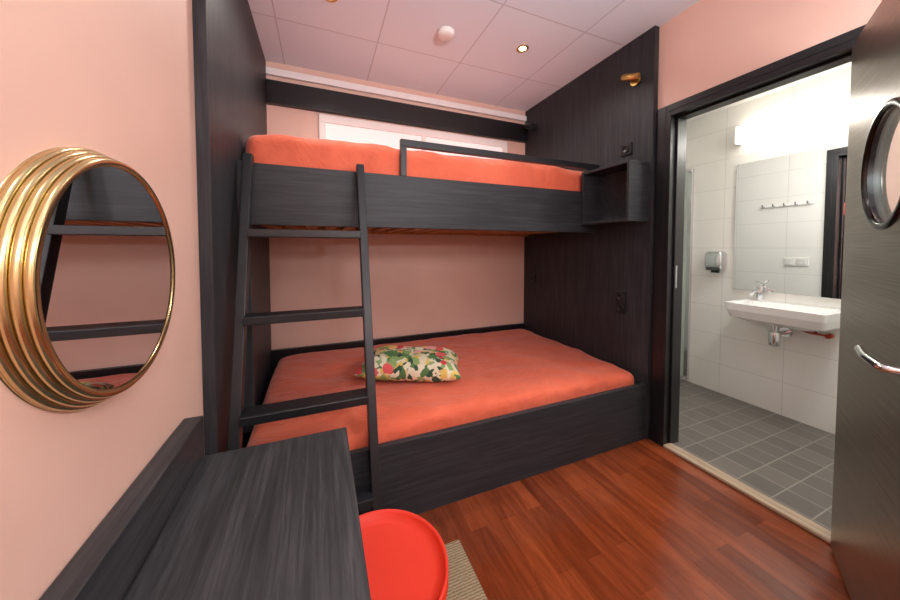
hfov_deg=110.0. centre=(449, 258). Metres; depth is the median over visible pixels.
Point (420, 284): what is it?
wall
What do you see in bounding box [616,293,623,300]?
socket
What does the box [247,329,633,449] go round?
mattress
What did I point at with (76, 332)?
round mirror
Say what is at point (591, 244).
bunk bed
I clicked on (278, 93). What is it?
trim
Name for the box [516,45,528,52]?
recessed light
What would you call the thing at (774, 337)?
trap
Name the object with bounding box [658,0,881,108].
wall
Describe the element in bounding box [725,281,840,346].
washbasin
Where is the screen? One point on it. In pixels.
(689, 173)
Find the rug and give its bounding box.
[445,540,487,599]
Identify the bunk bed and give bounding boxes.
[192,0,659,514]
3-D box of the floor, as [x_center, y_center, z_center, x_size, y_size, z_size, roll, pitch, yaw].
[1.010,1.258,1.232,3.810,0.100,4.270,-1,2,-22]
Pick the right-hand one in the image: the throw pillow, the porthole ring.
the porthole ring
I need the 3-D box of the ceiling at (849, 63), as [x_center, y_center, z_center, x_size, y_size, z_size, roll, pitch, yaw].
[2.119,-1.287,1.906,1.180,0.100,3.200,-1,2,-22]
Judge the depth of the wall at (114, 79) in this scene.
0.60 m
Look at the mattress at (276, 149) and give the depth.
1.84 m
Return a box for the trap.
[768,331,780,346]
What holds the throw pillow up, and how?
on the mattress at (503, 372)
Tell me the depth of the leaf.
1.03 m
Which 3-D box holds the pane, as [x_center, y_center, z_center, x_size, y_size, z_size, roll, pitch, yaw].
[-0.238,-0.809,2.820,1.620,0.560,0.012,-1,2,-22]
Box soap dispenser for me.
[705,251,726,272]
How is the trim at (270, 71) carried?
attached to the wall at (420, 284)
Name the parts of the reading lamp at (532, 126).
lamp shade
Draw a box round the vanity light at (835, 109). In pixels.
[734,95,849,145]
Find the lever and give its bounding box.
[854,345,899,374]
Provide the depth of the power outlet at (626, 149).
2.15 m
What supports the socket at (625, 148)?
attached to the power outlet at (626, 149)
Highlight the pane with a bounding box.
[326,123,501,159]
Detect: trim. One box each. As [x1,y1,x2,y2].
[265,79,526,142]
[266,67,526,121]
[650,24,865,446]
[663,443,830,543]
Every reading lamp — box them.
[524,123,537,130]
[621,72,640,85]
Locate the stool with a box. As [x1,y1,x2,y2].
[359,509,448,599]
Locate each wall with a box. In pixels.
[0,0,204,599]
[266,61,524,349]
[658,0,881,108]
[686,66,850,434]
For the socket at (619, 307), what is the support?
attached to the power outlet at (620, 300)
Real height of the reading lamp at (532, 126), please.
0.090 m
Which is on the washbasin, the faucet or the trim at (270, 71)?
the faucet
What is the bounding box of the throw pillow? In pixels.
[354,345,461,381]
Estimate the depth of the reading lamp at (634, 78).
2.06 m
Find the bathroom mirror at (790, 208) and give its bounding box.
[733,143,847,298]
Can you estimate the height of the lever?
0.031 m
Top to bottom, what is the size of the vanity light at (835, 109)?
0.140 m
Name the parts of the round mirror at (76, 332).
glass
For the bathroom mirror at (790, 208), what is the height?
1.015 m
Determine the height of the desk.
0.725 m
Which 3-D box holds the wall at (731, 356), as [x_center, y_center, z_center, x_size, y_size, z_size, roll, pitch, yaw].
[2.609,-0.035,2.151,0.120,2.420,3.200,-1,2,-22]
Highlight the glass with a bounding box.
[867,105,899,222]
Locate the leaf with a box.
[830,0,899,599]
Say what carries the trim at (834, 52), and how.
attached to the wall at (711, 43)
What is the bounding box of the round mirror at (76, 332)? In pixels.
[0,147,174,411]
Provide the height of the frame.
0.680 m
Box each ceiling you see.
[248,0,699,111]
[687,62,850,121]
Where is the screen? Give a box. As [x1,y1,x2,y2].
[680,168,693,382]
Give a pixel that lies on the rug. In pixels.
(463, 583)
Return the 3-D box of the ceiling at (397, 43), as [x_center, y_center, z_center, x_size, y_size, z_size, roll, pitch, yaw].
[0.464,-1.473,0.912,2.630,0.100,4.270,-1,2,-22]
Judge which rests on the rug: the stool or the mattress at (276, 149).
the stool
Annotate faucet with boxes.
[750,281,763,300]
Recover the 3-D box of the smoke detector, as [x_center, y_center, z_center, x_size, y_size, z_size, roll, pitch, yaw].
[-0.026,-1.443,2.026,0.110,0.038,0.110,-1,2,-22]
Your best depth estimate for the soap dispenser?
2.65 m
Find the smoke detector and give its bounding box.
[437,26,453,41]
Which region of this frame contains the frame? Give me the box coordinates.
[319,114,506,152]
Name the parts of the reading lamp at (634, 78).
lamp shade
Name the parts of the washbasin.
bowl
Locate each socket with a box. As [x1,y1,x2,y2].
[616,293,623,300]
[616,304,622,310]
[622,145,628,152]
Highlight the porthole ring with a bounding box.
[860,97,899,229]
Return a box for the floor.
[417,381,850,599]
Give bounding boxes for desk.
[39,416,370,599]
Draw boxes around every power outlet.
[615,291,626,313]
[621,142,631,156]
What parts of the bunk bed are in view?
panel, ladder rail, corner post, ladder rail, guard rail, panel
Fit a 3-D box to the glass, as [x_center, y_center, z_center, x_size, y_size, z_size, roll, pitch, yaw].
[1.334,-0.283,0.955,0.007,0.352,0.352,2,3,41]
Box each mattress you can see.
[245,134,582,191]
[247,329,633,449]
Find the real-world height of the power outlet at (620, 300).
0.150 m

